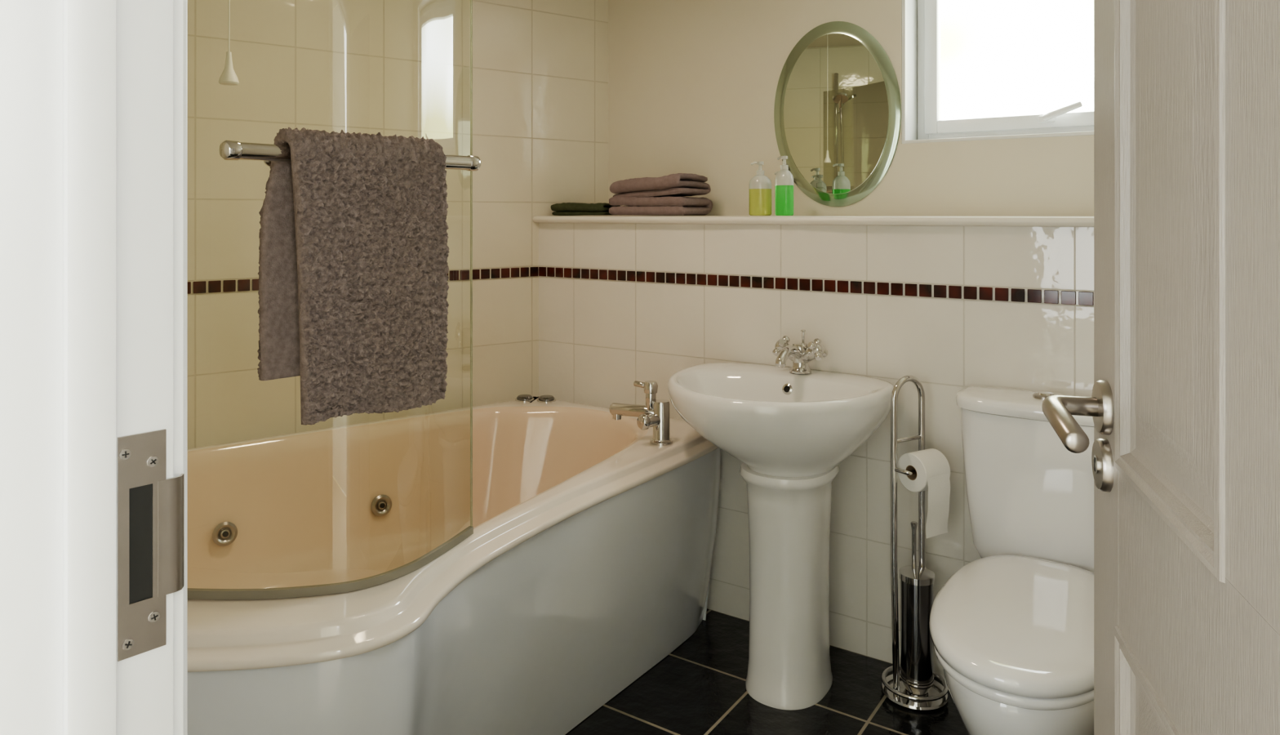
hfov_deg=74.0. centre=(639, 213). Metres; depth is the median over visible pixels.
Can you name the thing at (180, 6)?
trim
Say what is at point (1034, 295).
trim
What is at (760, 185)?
soap bottle
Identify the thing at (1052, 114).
lever
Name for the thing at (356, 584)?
screen
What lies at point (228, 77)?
pull cord
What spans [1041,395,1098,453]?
lever
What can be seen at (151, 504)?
strike plate
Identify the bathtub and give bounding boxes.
[186,394,720,734]
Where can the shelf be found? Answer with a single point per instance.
(1016, 221)
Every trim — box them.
[173,0,186,734]
[186,266,538,293]
[538,266,1093,305]
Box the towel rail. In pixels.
[219,140,481,171]
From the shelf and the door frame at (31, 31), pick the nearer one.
the door frame at (31, 31)
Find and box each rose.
[1091,379,1114,435]
[1091,438,1114,492]
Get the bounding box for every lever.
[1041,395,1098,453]
[1042,101,1082,120]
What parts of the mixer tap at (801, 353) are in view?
handle, spout, popup rod, handle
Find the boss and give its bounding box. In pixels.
[1093,454,1098,473]
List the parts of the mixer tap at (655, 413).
spout, lever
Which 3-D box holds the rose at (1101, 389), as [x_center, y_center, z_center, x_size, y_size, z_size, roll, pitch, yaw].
[0.467,0.195,0.857,0.011,0.054,0.054,0,0,16]
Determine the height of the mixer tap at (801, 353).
0.129 m
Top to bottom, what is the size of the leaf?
1.995 m
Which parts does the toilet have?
lid, seat, cistern lid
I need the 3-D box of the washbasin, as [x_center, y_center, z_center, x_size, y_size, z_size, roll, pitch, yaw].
[0.371,0.921,2.481,0.662,0.858,0.543,0,0,34]
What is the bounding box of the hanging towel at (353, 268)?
[257,127,448,425]
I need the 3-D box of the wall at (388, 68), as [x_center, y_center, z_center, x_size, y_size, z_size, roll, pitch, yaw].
[-1.054,0.150,2.898,2.231,2.400,0.100,0,0,-37]
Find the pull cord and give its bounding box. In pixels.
[218,0,239,85]
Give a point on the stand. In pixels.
(913, 686)
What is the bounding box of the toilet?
[928,386,1093,734]
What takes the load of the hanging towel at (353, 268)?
hanging from the towel rail
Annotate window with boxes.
[917,0,1093,139]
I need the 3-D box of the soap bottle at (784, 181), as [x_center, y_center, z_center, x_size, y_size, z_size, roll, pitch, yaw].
[0.475,-0.093,2.796,0.054,0.198,0.068,0,0,-33]
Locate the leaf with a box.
[1093,0,1279,734]
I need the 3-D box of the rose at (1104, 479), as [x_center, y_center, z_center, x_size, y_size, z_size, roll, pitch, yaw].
[0.467,0.253,0.857,0.010,0.052,0.052,0,0,16]
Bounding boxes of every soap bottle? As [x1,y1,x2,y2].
[749,160,771,215]
[774,155,793,215]
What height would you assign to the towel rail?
0.031 m
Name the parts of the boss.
release slot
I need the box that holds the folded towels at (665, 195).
[608,173,712,215]
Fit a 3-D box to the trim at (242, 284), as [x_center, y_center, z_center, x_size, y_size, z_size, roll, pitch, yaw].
[-1.100,0.225,2.796,1.757,0.036,0.006,0,0,-37]
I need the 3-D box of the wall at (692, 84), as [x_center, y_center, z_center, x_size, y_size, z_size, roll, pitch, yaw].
[0.855,0.150,2.996,2.650,2.400,0.220,0,0,34]
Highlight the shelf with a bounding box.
[532,215,1093,226]
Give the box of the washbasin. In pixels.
[667,362,893,709]
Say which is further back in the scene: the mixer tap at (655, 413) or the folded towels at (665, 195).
the folded towels at (665, 195)
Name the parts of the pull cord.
cord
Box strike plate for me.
[117,428,184,661]
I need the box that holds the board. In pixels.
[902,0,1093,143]
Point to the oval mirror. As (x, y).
(837, 108)
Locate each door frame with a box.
[0,0,173,734]
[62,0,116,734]
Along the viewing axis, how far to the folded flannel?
3.24 m
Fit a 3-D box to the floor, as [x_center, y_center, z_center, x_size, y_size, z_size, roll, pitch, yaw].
[-0.179,1.380,1.980,3.030,0.060,2.620,0,0,34]
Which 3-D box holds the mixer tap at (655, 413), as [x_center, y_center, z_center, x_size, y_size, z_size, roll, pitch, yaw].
[-0.002,0.609,2.603,0.201,0.186,0.109,0,0,12]
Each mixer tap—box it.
[609,380,672,445]
[772,329,827,373]
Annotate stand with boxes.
[881,374,950,711]
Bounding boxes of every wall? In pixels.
[186,0,608,448]
[608,0,1093,216]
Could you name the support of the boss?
attached to the rose at (1104, 479)
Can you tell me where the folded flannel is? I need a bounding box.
[551,202,619,215]
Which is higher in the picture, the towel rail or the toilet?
the towel rail
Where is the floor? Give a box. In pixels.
[564,608,968,734]
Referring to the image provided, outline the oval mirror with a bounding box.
[773,21,901,206]
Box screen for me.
[186,0,473,599]
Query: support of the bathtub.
on the floor

